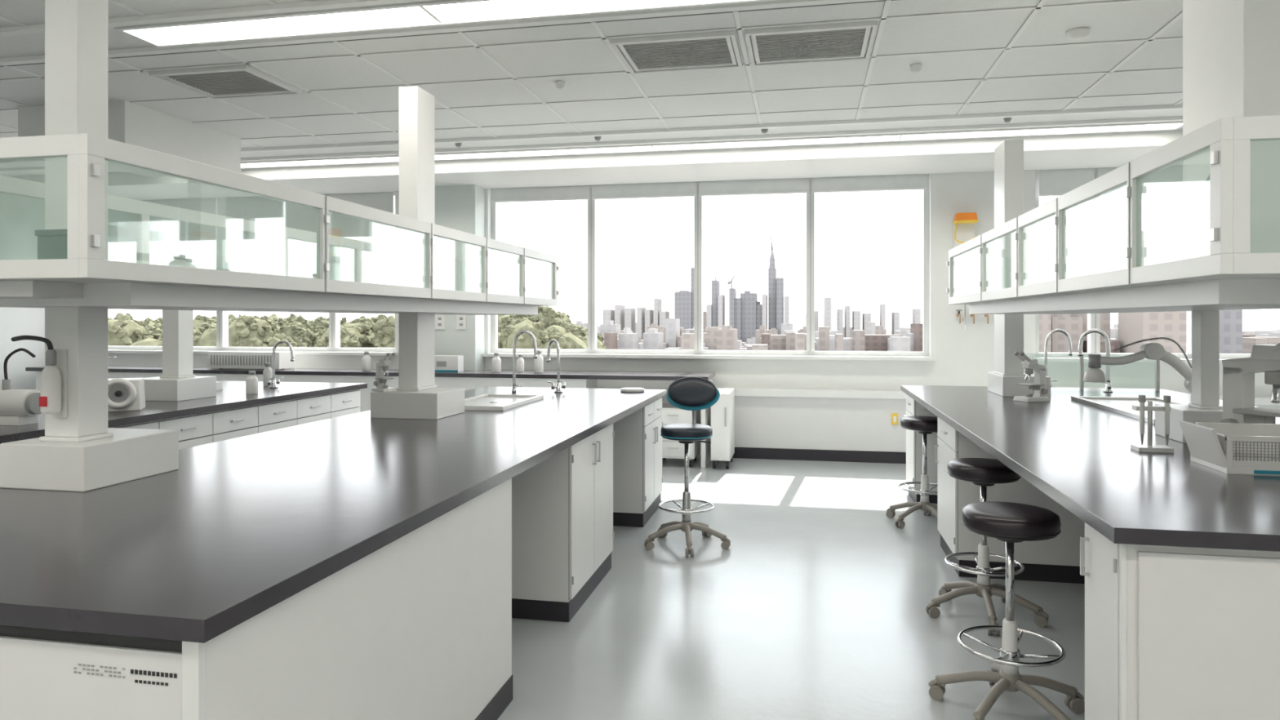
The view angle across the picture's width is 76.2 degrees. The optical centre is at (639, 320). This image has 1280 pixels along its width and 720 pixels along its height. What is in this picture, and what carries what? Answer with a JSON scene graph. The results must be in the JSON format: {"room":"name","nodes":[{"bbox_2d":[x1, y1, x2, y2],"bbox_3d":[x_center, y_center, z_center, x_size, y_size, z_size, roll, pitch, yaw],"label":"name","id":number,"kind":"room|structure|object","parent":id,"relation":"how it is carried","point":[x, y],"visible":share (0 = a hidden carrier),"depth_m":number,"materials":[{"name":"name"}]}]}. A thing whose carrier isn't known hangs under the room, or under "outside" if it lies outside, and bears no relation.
{"room":"laboratory","nodes":[
{"label":"laboratory","id":0,"kind":"room"},
{"bbox_2d":[0,192,44,390],"bbox_3d":[-9.134,-0.105,4.795,0.200,3.290,12.800,0,0,11],"label":"wall","id":1,"kind":"structure","parent":0,"point":[20,216],"depth_m":10.41,"materials":[{"name":"paint"}]},
{"bbox_2d":[17,100,240,177],"bbox_3d":[-4.450,-1.580,7.239,1.020,0.339,1.360,0,0,11],"label":"ceiling beam","id":2,"kind":"structure","parent":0,"point":[134,124],"depth_m":6.89,"materials":[{"name":"white paint"}]},
{"bbox_2d":[454,142,462,146],"bbox_3d":[-1.768,-1.719,7.945,0.070,0.050,0.070,0,0,11],"label":"light","id":3,"kind":"object","parent":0,"point":[458,144],"depth_m":7.92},
{"bbox_2d":[435,184,484,370],"bbox_3d":[-2.206,-0.030,9.776,0.620,3.140,0.298,0,0,11],"label":"pier","id":4,"kind":"object","parent":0,"point":[458,207],"visible":0.39,"depth_m":9.63,"materials":[{"name":"paint"}]},
{"bbox_2d":[435,314,466,328],"bbox_3d":[-2.230,0.009,9.621,0.381,0.164,0.013,0,0,11],"label":"power outlet","id":5,"kind":"object","parent":4,"relation":"attached to","point":[439,318],"visible":0.81,"depth_m":9.63,"materials":[{"name":"white plastic"}]},
{"bbox_2d":[0,0,1182,177],"bbox_3d":[-1.041,-1.810,3.193,16.700,0.120,13.250,0,0,11],"label":"ceiling","id":6,"kind":"structure","parent":0,"point":[1139,20],"depth_m":5.94,"materials":[{"name":"tile"}]},
{"bbox_2d":[149,64,302,99],"bbox_3d":[-2.999,-1.735,5.958,0.770,0.029,0.640,0,0,11],"label":"ceiling air vent","id":7,"kind":"object","parent":6,"relation":"in","point":[242,81],"depth_m":5.93,"materials":[{"name":"grey metal"}]},
{"bbox_2d":[114,0,778,48],"bbox_3d":[0.669,-1.732,4.216,7.610,0.034,0.330,0,0,11],"label":"strip light","id":8,"kind":"object","parent":6,"relation":"attached to","point":[436,13],"depth_m":4.66,"materials":[{"name":"white plastic"}]},
{"bbox_2d":[555,80,565,89],"bbox_3d":[-0.582,-1.724,5.982,0.080,0.050,0.080,0,0,11],"label":"sprinkler","id":9,"kind":"object","parent":6,"relation":"attached to","point":[560,85],"visible":1,"depth_m":5.95,"materials":[{"name":"white plastic"}]},
{"bbox_2d":[0,0,1182,172],"bbox_3d":[-1.193,-1.735,2.438,16.300,0.029,11.310,0,0,11],"label":"grid","id":10,"kind":"object","parent":6,"relation":"attached to","point":[272,8],"depth_m":5.67,"materials":[{"name":"white metal"}]},
{"bbox_2d":[609,30,742,74],"bbox_3d":[0.256,-1.735,5.304,0.770,0.029,0.640,0,0,11],"label":"ceiling air vent","id":11,"kind":"object","parent":6,"relation":"in","point":[708,50],"depth_m":5.27,"materials":[{"name":"grey metal"}]},
{"bbox_2d":[240,120,1182,168],"bbox_3d":[0.129,-1.732,8.124,9.510,0.034,0.280,0,0,11],"label":"strip light","id":12,"kind":"object","parent":6,"relation":"attached to","point":[1161,126],"depth_m":7.93,"materials":[{"name":"white plastic"}]},
{"bbox_2d":[744,20,877,66],"bbox_3d":[1.069,-1.735,5.140,0.770,0.029,0.640,0,0,11],"label":"ceiling air vent","id":13,"kind":"object","parent":6,"relation":"in","point":[837,42],"depth_m":5.10,"materials":[{"name":"grey metal"}]},
{"bbox_2d":[910,63,922,73],"bbox_3d":[1.889,-1.724,5.587,0.080,0.050,0.080,0,0,11],"label":"sprinkler","id":14,"kind":"object","parent":6,"relation":"attached to","point":[914,68],"visible":1,"depth_m":5.56,"materials":[{"name":"white plastic"}]},
{"bbox_2d":[1066,26,1090,40],"bbox_3d":[2.643,-1.724,4.926,0.130,0.050,0.130,0,0,11],"label":"smoke detector","id":15,"kind":"object","parent":6,"relation":"attached to","point":[1082,33],"visible":1,"depth_m":4.89,"materials":[{"name":"white plastic"}]},
{"bbox_2d":[946,115,1279,314],"bbox_3d":[2.407,-0.294,4.127,0.947,0.491,4.182,0,0,11],"label":"upper cabinet","id":16,"kind":"object","parent":6,"relation":"attached to","point":[1233,277],"visible":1,"depth_m":2.75,"materials":[{"name":"white metal"}]},
{"bbox_2d":[1198,173,1209,229],"bbox_3d":[1.747,-0.344,2.482,0.094,0.385,0.132,0,0,11],"label":"hanging cable","id":17,"kind":"object","parent":16,"relation":"hanging from","point":[1203,206],"visible":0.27,"depth_m":2.48,"materials":[{"name":"metal"}]},
{"bbox_2d":[594,136,601,141],"bbox_3d":[-0.396,-1.719,7.669,0.070,0.050,0.070,0,0,11],"label":"light","id":18,"kind":"object","parent":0,"point":[597,138],"depth_m":7.65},
{"bbox_2d":[107,169,1272,455],"bbox_3d":[0.240,-0.105,9.565,16.300,3.290,0.250,0,0,11],"label":"wall","id":19,"kind":"structure","parent":0,"point":[963,357],"depth_m":8.85,"materials":[{"name":"paint"}]},
{"bbox_2d":[107,191,395,351],"bbox_3d":[-5.180,-0.615,10.633,4.450,2.010,0.113,0,0,11],"label":"window","id":20,"kind":"structure","parent":19,"relation":"in","point":[222,246],"depth_m":10.47,"materials":[{"name":"metal"}]},
{"bbox_2d":[107,209,136,242],"bbox_3d":[-6.897,-1.263,10.886,0.432,0.432,0.025,0,0,11],"label":"roller blind","id":21,"kind":"object","parent":20,"relation":"attached to","point":[122,227],"depth_m":10.89,"materials":[{"name":"fabric"}]},
{"bbox_2d":[149,216,279,241],"bbox_3d":[-5.540,-1.212,10.613,1.909,0.328,0.025,0,0,11],"label":"roller blind","id":22,"kind":"object","parent":20,"relation":"attached to","point":[161,229],"depth_m":10.68,"materials":[{"name":"fabric"}]},
{"bbox_2d":[141,196,316,232],"bbox_3d":[-5.342,-1.357,10.573,2.565,0.477,0.025,0,0,11],"label":"roller blind","id":23,"kind":"object","parent":20,"relation":"attached to","point":[258,209],"depth_m":10.48,"materials":[{"name":"fabric"}]},
{"bbox_2d":[322,191,393,213],"bbox_3d":[-3.524,-1.467,10.208,0.961,0.257,0.025,0,0,11],"label":"roller blind","id":24,"kind":"object","parent":20,"relation":"attached to","point":[384,201],"depth_m":10.17,"materials":[{"name":"fabric"}]},
{"bbox_2d":[331,212,393,237],"bbox_3d":[-3.463,-1.204,10.195,0.836,0.313,0.025,0,0,11],"label":"roller blind","id":25,"kind":"object","parent":20,"relation":"attached to","point":[344,226],"depth_m":10.21,"materials":[{"name":"fabric"}]},
{"bbox_2d":[8,128,1182,200],"bbox_3d":[0.109,-1.672,8.912,16.300,0.154,1.078,0,0,11],"label":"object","id":26,"kind":"structure","parent":19,"relation":"attached to","point":[1107,149],"depth_m":8.51,"materials":[{"name":"white metal"}]},
{"bbox_2d":[107,350,1223,363],"bbox_3d":[0.304,0.410,9.373,15.760,0.040,0.098,0,0,11],"label":"sill","id":27,"kind":"structure","parent":19,"relation":"attached to","point":[346,353],"depth_m":9.25,"materials":[{"name":"white paint"}]},
{"bbox_2d":[490,173,929,356],"bbox_3d":[0.680,-0.615,9.455,5.085,2.010,0.113,0,0,11],"label":"window","id":28,"kind":"structure","parent":19,"relation":"in","point":[698,200],"depth_m":9.40,"materials":[{"name":"metal"}]},
{"bbox_2d":[491,173,926,202],"bbox_3d":[0.662,-1.524,9.366,5.005,0.188,0.025,0,0,11],"label":"roller blind","id":29,"kind":"object","parent":28,"relation":"attached to","point":[915,181],"visible":0.82,"depth_m":9.32,"materials":[{"name":"fabric"}]},
{"bbox_2d":[733,447,906,463],"bbox_3d":[4.518,1.482,8.518,7.300,0.115,0.113,0,0,11],"label":"baseboard","id":30,"kind":"structure","parent":19,"relation":"attached to","point":[740,452],"depth_m":8.97,"materials":[{"name":"rubber"}]},
{"bbox_2d":[891,413,897,424],"bbox_3d":[2.752,1.060,8.816,0.060,0.120,0.028,0,0,11],"label":"wall socket","id":31,"kind":"object","parent":19,"relation":"attached to","point":[894,415],"visible":1,"depth_m":8.80,"materials":[{"name":"yellow plastic"}]},
{"bbox_2d":[952,212,978,328],"bbox_3d":[3.486,-0.525,8.680,0.282,1.230,0.204,0,0,11],"label":"station","id":32,"kind":"object","parent":19,"relation":"attached to","point":[963,223],"visible":0.73,"depth_m":8.70,"materials":[{"name":"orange plastic"}]},
{"bbox_2d":[953,309,994,324],"bbox_3d":[3.681,-0.045,8.668,0.640,0.150,0.150,0,0,11],"label":"tap","id":33,"kind":"object","parent":19,"relation":"attached to","point":[959,315],"visible":0.52,"depth_m":8.72,"materials":[{"name":"metal"}]},
{"bbox_2d":[732,387,1279,452],"bbox_3d":[4.513,1.090,8.496,7.300,0.660,0.158,0,0,11],"label":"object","id":34,"kind":"structure","parent":19,"relation":"attached to","point":[835,420],"depth_m":8.98,"materials":[{"name":"white metal"}]},
{"bbox_2d":[1035,168,1250,359],"bbox_3d":[6.119,-0.615,8.361,3.900,2.010,0.113,0,0,11],"label":"window","id":35,"kind":"structure","parent":19,"relation":"in","point":[1093,205],"depth_m":8.58,"materials":[{"name":"metal"}]},
{"bbox_2d":[1038,168,1094,196],"bbox_3d":[4.486,-1.456,8.597,0.539,0.279,0.025,0,0,11],"label":"roller blind","id":36,"kind":"object","parent":35,"relation":"attached to","point":[1060,182],"depth_m":8.60,"materials":[{"name":"fabric"}]},
{"bbox_2d":[1104,184,1127,194],"bbox_3d":[4.952,-1.364,8.503,0.209,0.093,0.025,0,0,11],"label":"roller blind","id":37,"kind":"object","parent":35,"relation":"attached to","point":[1121,190],"depth_m":8.49,"materials":[{"name":"fabric"}]},
{"bbox_2d":[1141,164,1182,193],"bbox_3d":[5.377,-1.456,8.418,0.380,0.279,0.025,0,0,11],"label":"roller blind","id":38,"kind":"object","parent":35,"relation":"attached to","point":[1170,179],"depth_m":8.41,"materials":[{"name":"fabric"}]},
{"bbox_2d":[760,128,768,133],"bbox_3d":[1.124,-1.719,7.363,0.070,0.050,0.070,0,0,11],"label":"light","id":39,"kind":"object","parent":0,"point":[764,131],"depth_m":7.34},
{"bbox_2d":[497,455,1084,719],"bbox_3d":[-1.041,1.590,3.193,16.700,0.100,13.250,0,0,11],"label":"floor","id":40,"kind":"structure","parent":0,"point":[815,606],"depth_m":4.18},
{"bbox_2d":[0,380,367,449],"bbox_3d":[-3.864,1.060,5.082,1.620,0.960,5.440,0,0,11],"label":"lab bench","id":41,"kind":"object","parent":40,"relation":"on","point":[233,413],"visible":0.2,"depth_m":5.96,"materials":[{"name":"plastic"}]},
{"bbox_2d":[0,347,41,426],"bbox_3d":[-3.520,0.366,4.584,0.350,0.428,0.148,0,0,11],"label":"pump","id":42,"kind":"object","parent":41,"relation":"on","point":[18,407],"visible":0.88,"depth_m":4.52,"materials":[{"name":"white plastic"}]},
{"bbox_2d":[107,355,116,358],"bbox_3d":[-3.366,0.330,4.920,0.420,0.500,0.140,0,0,11],"label":"stand","id":43,"kind":"object","parent":41,"relation":"on","point":[108,357],"visible":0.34,"depth_m":4.90,"materials":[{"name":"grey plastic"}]},
{"bbox_2d":[107,377,145,411],"bbox_3d":[-3.374,0.473,5.313,0.239,0.213,0.255,0,0,-24],"label":"centrifuge","id":44,"kind":"object","parent":41,"relation":"on","point":[124,394],"visible":0.91,"depth_m":5.23,"materials":[{"name":"white plastic"}]},
{"bbox_2d":[143,310,216,401],"bbox_3d":[-3.485,0.085,6.107,0.400,0.990,0.400,0,0,11],"label":"post","id":45,"kind":"object","parent":41,"relation":"on","point":[178,382],"visible":0.79,"depth_m":6.06,"materials":[{"name":"white paint"}]},
{"bbox_2d":[216,382,222,391],"bbox_3d":[-3.641,0.537,6.749,0.249,0.085,0.242,0,0,11],"label":"digital balance","id":46,"kind":"object","parent":41,"relation":"on","point":[219,386],"visible":0.09,"depth_m":6.80,"materials":[{"name":"white plastic"}]},
{"bbox_2d":[245,370,257,394],"bbox_3d":[-3.082,0.489,6.485,0.090,0.182,0.090,0,0,11],"label":"bottle","id":47,"kind":"object","parent":41,"relation":"on","point":[251,381],"visible":1,"depth_m":6.45,"materials":[{"name":"white plastic"}]},
{"bbox_2d":[262,363,271,386],"bbox_3d":[-3.326,0.479,7.299,0.080,0.202,0.080,0,0,11],"label":"bottle","id":48,"kind":"object","parent":41,"relation":"on","point":[267,373],"visible":0.88,"depth_m":7.27,"materials":[{"name":"white plastic"}]},
{"bbox_2d":[267,340,293,388],"bbox_3d":[-3.091,0.374,7.048,0.230,0.412,0.148,0,0,11],"label":"gooseneck faucet","id":49,"kind":"object","parent":41,"relation":"on","point":[273,381],"visible":1,"depth_m":7.05,"materials":[{"name":"silver metal"}]},
{"bbox_2d":[0,386,666,719],"bbox_3d":[-1.105,1.060,4.397,1.620,0.960,5.415,0,0,11],"label":"lab bench","id":50,"kind":"object","parent":40,"relation":"on","point":[358,566],"visible":0.99,"depth_m":2.43,"materials":[{"name":"plastic"}]},
{"bbox_2d":[0,0,178,492],"bbox_3d":[-2.009,-0.585,3.007,0.345,2.329,0.430,0,0,11],"label":"post","id":51,"kind":"object","parent":50,"relation":"on","point":[78,451],"visible":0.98,"depth_m":2.88,"materials":[{"name":"white paint"}]},
{"bbox_2d":[11,335,67,417],"bbox_3d":[-2.099,0.195,2.852,0.171,0.290,0.074,0,0,11],"label":"soap dispenser","id":52,"kind":"object","parent":51,"relation":"attached to","point":[53,398],"visible":1,"depth_m":2.83,"materials":[{"name":"white plastic"}]},
{"bbox_2d":[0,133,559,315],"bbox_3d":[-1.588,-0.294,4.680,0.942,0.491,4.574,0,0,11],"label":"upper cabinet","id":53,"kind":"object","parent":51,"relation":"attached to","point":[84,278],"visible":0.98,"depth_m":3.10,"materials":[{"name":"white metal"}]},
{"bbox_2d":[35,229,66,259],"bbox_3d":[-1.890,-0.220,2.675,0.130,0.150,0.090,0,0,11],"label":"storage box","id":54,"kind":"object","parent":53,"relation":"in","point":[51,243],"visible":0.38,"depth_m":2.63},
{"bbox_2d":[168,254,191,267],"bbox_3d":[-1.654,-0.190,2.934,0.070,0.091,0.070,0,0,11],"label":"bottle","id":55,"kind":"object","parent":53,"relation":"in","point":[180,261],"visible":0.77,"depth_m":2.92,"materials":[{"name":"clear glass"}]},
{"bbox_2d":[184,258,196,267],"bbox_3d":[-1.723,-0.190,3.100,0.070,0.091,0.070,0,0,11],"label":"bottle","id":56,"kind":"object","parent":53,"relation":"in","point":[189,260],"visible":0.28,"depth_m":3.09,"materials":[{"name":"clear glass"}]},
{"bbox_2d":[311,273,316,278],"bbox_3d":[-1.623,-0.190,4.101,0.070,0.091,0.070,0,0,11],"label":"bottle","id":57,"kind":"object","parent":53,"relation":"in","point":[314,275],"visible":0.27,"depth_m":4.08,"materials":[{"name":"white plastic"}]},
{"bbox_2d":[414,231,425,287],"bbox_3d":[-1.265,-0.344,4.751,0.094,0.385,0.132,0,0,11],"label":"hanging cable","id":58,"kind":"object","parent":53,"relation":"hanging from","point":[418,241],"visible":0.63,"depth_m":4.73,"materials":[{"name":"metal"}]},
{"bbox_2d":[370,85,464,419],"bbox_3d":[-1.361,-0.425,5.027,0.430,2.010,0.400,0,0,11],"label":"post","id":59,"kind":"object","parent":50,"relation":"on","point":[417,396],"visible":0.93,"depth_m":4.98,"materials":[{"name":"white paint"}]},
{"bbox_2d":[371,352,396,392],"bbox_3d":[-1.538,0.307,4.923,0.153,0.236,0.092,0,0,41],"label":"microscope","id":60,"kind":"object","parent":59,"relation":"on","point":[381,367],"visible":1,"depth_m":4.91,"materials":[{"name":"white plastic"}]},
{"bbox_2d":[464,394,543,410],"bbox_3d":[-1.024,0.566,5.714,0.460,0.028,0.840,0,0,11],"label":"sink","id":61,"kind":"object","parent":50,"relation":"on","point":[484,402],"visible":0.85,"depth_m":5.73,"materials":[{"name":"white ceramic"}]},
{"bbox_2d":[511,329,537,394],"bbox_3d":[-0.895,0.324,6.274,0.210,0.512,0.148,0,0,-9],"label":"gooseneck faucet","id":62,"kind":"object","parent":50,"relation":"on","point":[514,386],"visible":0.98,"depth_m":6.26,"materials":[{"name":"silver metal"}]},
{"bbox_2d":[546,338,565,392],"bbox_3d":[-0.697,0.364,6.643,0.170,0.432,0.148,0,0,41],"label":"gooseneck faucet","id":63,"kind":"object","parent":50,"relation":"on","point":[558,386],"visible":1,"depth_m":6.60,"materials":[{"name":"silver metal"}]},
{"bbox_2d":[620,387,644,392],"bbox_3d":[-0.062,0.566,6.694,0.200,0.028,0.200,0,0,11],"label":"petri dish","id":64,"kind":"object","parent":50,"relation":"on","point":[622,389],"visible":1,"depth_m":6.62,"materials":[{"name":"glass"}]},
{"bbox_2d":[25,365,715,467],"bbox_3d":[-3.398,1.060,9.682,8.520,0.960,0.745,0,0,11],"label":"bench","id":65,"kind":"object","parent":40,"relation":"on","point":[468,380],"visible":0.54,"depth_m":9.14,"materials":[{"name":"plastic"}]},
{"bbox_2d":[208,351,294,368],"bbox_3d":[-4.697,0.475,9.868,0.960,0.210,0.304,0,0,11],"label":"instrument box","id":66,"kind":"object","parent":65,"relation":"on","point":[216,359],"visible":0.93,"depth_m":9.73,"materials":[{"name":"white plastic"}]},
{"bbox_2d":[362,351,371,370],"bbox_3d":[-3.187,0.469,9.515,0.100,0.222,0.100,0,0,11],"label":"bottle","id":67,"kind":"object","parent":65,"relation":"on","point":[366,360],"visible":1,"depth_m":9.48,"materials":[{"name":"white plastic"}]},
{"bbox_2d":[435,355,463,372],"bbox_3d":[-2.246,0.490,9.374,0.400,0.180,0.165,0,0,11],"label":"dispenser","id":68,"kind":"object","parent":65,"relation":"on","point":[447,363],"visible":0.69,"depth_m":9.29,"materials":[{"name":"white plastic"}]},
{"bbox_2d":[492,352,501,372],"bbox_3d":[-1.618,0.469,9.200,0.100,0.222,0.100,0,0,11],"label":"bottle","id":69,"kind":"object","parent":65,"relation":"on","point":[496,362],"visible":1,"depth_m":9.16,"materials":[{"name":"white plastic"}]},
{"bbox_2d":[516,354,524,372],"bbox_3d":[-1.353,0.479,9.248,0.080,0.202,0.080,0,0,11],"label":"bottle","id":70,"kind":"object","parent":65,"relation":"on","point":[520,362],"visible":1,"depth_m":9.22,"materials":[{"name":"white plastic"}]},
{"bbox_2d":[534,350,543,373],"bbox_3d":[-1.128,0.454,9.101,0.100,0.252,0.100,0,0,11],"label":"bottle","id":71,"kind":"object","parent":65,"relation":"on","point":[539,362],"visible":0.81,"depth_m":9.06,"materials":[{"name":"white plastic"}]},
{"bbox_2d":[662,403,700,466],"bbox_3d":[0.398,1.230,8.827,0.440,0.620,0.535,0,0,11],"label":"pedestal","id":72,"kind":"object","parent":40,"relation":"on","point":[672,449],"visible":0.56,"depth_m":8.59,"materials":[{"name":"metal"}]},
{"bbox_2d":[644,376,730,556],"bbox_3d":[0.343,0.967,5.590,0.565,1.146,0.586,0,0,17],"label":"chair","id":73,"kind":"object","parent":40,"relation":"on","point":[693,393],"visible":1,"depth_m":5.59,"materials":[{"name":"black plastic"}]},
{"bbox_2d":[711,387,734,469],"bbox_3d":[0.882,1.140,8.697,0.200,0.800,0.600,0,0,11],"label":"cabinet","id":74,"kind":"object","parent":40,"relation":"on","point":[722,412],"visible":0.98,"depth_m":8.43,"materials":[{"name":"white laminate"}]},
{"bbox_2d":[885,416,937,528],"bbox_3d":[2.192,1.139,6.212,0.565,0.802,0.586,0,0,6],"label":"stool","id":75,"kind":"object","parent":40,"relation":"on","point":[925,425],"visible":0.69,"depth_m":6.18,"materials":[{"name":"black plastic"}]},
{"bbox_2d":[925,457,1048,635],"bbox_3d":[1.816,1.139,4.285,0.565,0.802,0.586,0,0,-40],"label":"stool","id":76,"kind":"object","parent":40,"relation":"on","point":[984,473],"visible":0.91,"depth_m":4.23,"materials":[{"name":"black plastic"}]},
{"bbox_2d":[928,501,1084,719],"bbox_3d":[1.473,1.139,3.200,0.565,0.802,0.586,0,0,-6],"label":"stool","id":77,"kind":"object","parent":40,"relation":"on","point":[1010,522],"visible":1,"depth_m":3.17,"materials":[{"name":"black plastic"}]},
{"bbox_2d":[900,385,1279,719],"bbox_3d":[2.894,1.060,4.619,2.147,0.960,5.183,0,0,11],"label":"lab bench","id":78,"kind":"object","parent":40,"relation":"on","point":[1176,557],"visible":0.83,"depth_m":2.52,"materials":[{"name":"plastic"}]},
{"bbox_2d":[987,139,1050,397],"bbox_3d":[2.995,-0.410,6.472,0.340,1.980,0.530,0,0,11],"label":"post","id":79,"kind":"object","parent":78,"relation":"on","point":[1008,372],"visible":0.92,"depth_m":6.31,"materials":[{"name":"white paint"}]},
{"bbox_2d":[1013,351,1050,402],"bbox_3d":[2.820,0.398,5.899,0.237,0.364,0.142,0,0,-19],"label":"microscope","id":80,"kind":"object","parent":78,"relation":"on","point":[1038,388],"visible":1,"depth_m":5.88,"materials":[{"name":"white plastic"}]},
{"bbox_2d":[1044,328,1072,387],"bbox_3d":[3.480,0.324,6.813,0.250,0.512,0.148,0,0,1],"label":"gooseneck faucet","id":81,"kind":"object","parent":78,"relation":"on","point":[1070,353],"visible":0.6,"depth_m":6.80,"materials":[{"name":"silver metal"}]},
{"bbox_2d":[1077,328,1112,392],"bbox_3d":[3.716,0.322,6.664,0.255,0.516,0.148,0,0,21],"label":"gooseneck faucet","id":82,"kind":"object","parent":78,"relation":"on","point":[1107,384],"visible":0.88,"depth_m":6.63,"materials":[{"name":"silver metal"}]},
{"bbox_2d":[1079,352,1159,391],"bbox_3d":[3.734,0.425,6.904,1.200,0.310,0.030,0,0,11],"label":"guard","id":83,"kind":"object","parent":78,"relation":"on","point":[1081,357],"visible":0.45,"depth_m":6.89,"materials":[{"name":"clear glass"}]},
{"bbox_2d":[1071,395,1186,424],"bbox_3d":[3.305,0.566,5.226,0.580,0.028,1.450,0,0,11],"label":"sink","id":84,"kind":"object","parent":78,"relation":"on","point":[1122,406],"visible":0.38,"depth_m":5.62,"materials":[{"name":"metal"}]},
{"bbox_2d":[1083,337,1191,403],"bbox_3d":[2.689,0.334,4.304,0.645,0.492,0.180,0,0,11],"label":"extraction arm","id":85,"kind":"object","parent":78,"relation":"on","point":[1153,351],"visible":0.71,"depth_m":4.31,"materials":[{"name":"white plastic"}]},
{"bbox_2d":[1130,395,1173,453],"bbox_3d":[2.283,0.455,3.641,0.140,0.250,0.100,0,0,11],"label":"stand","id":86,"kind":"object","parent":78,"relation":"on","point":[1149,447],"visible":1,"depth_m":3.61,"materials":[{"name":"white plastic"}]},
{"bbox_2d":[1155,311,1222,443],"bbox_3d":[2.742,0.266,3.998,0.280,0.629,0.320,0,0,11],"label":"post","id":87,"kind":"object","parent":78,"relation":"on","point":[1205,406],"visible":0.73,"depth_m":3.94,"materials":[{"name":"white paint"}]},
{"bbox_2d":[1178,420,1279,475],"bbox_3d":[2.484,0.496,3.190,0.567,0.167,0.305,0,0,11],"label":"tray","id":88,"kind":"object","parent":78,"relation":"on","point":[1228,448],"visible":1,"depth_m":3.18,"materials":[{"name":"white plastic"}]},
{"bbox_2d":[1219,342,1279,423],"bbox_3d":[2.739,0.296,3.533,0.223,0.569,0.372,0,0,-24],"label":"lab instrument","id":89,"kind":"object","parent":78,"relation":"on","point":[1238,374],"visible":0.7,"depth_m":3.60,"materials":[{"name":"white plastic"}]},
{"bbox_2d":[1003,117,1011,122],"bbox_3d":[3.133,-1.719,6.959,0.070,0.050,0.070,0,0,11],"label":"light","id":90,"kind":"object","parent":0,"point":[1006,119],"depth_m":6.94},
{"bbox_2d":[1182,0,1279,259],"bbox_3d":[2.354,-0.947,3.030,0.420,1.604,0.470,0,0,11],"label":"column","id":91,"kind":"structure","parent":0,"point":[1231,48],"depth_m":2.91,"materials":[{"name":"white paint"}]},
{"label":"outside","id":92,"kind":"structure","parent":0,"visible":0},
{"bbox_2d":[793,330,891,334],"bbox_3d":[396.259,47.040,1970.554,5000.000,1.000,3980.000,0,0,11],"label":"ground","id":93,"kind":"structure","parent":92,"point":[888,332],"depth_m":3452.77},
{"bbox_2d":[107,306,605,349],"bbox_3d":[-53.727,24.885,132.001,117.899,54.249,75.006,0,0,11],"label":"trees","id":94,"kind":"object","parent":93,"relation":"on","point":[244,331],"visible":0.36,"depth_m":96.81,"materials":[{"name":"green plant"}]},
{"bbox_2d":[573,235,1279,354],"bbox_3d":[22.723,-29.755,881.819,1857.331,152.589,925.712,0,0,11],"label":"city skyline","id":95,"kind":"object","parent":93,"relation":"on","point":[747,329],"visible":0.3,"depth_m":544.18}
]}

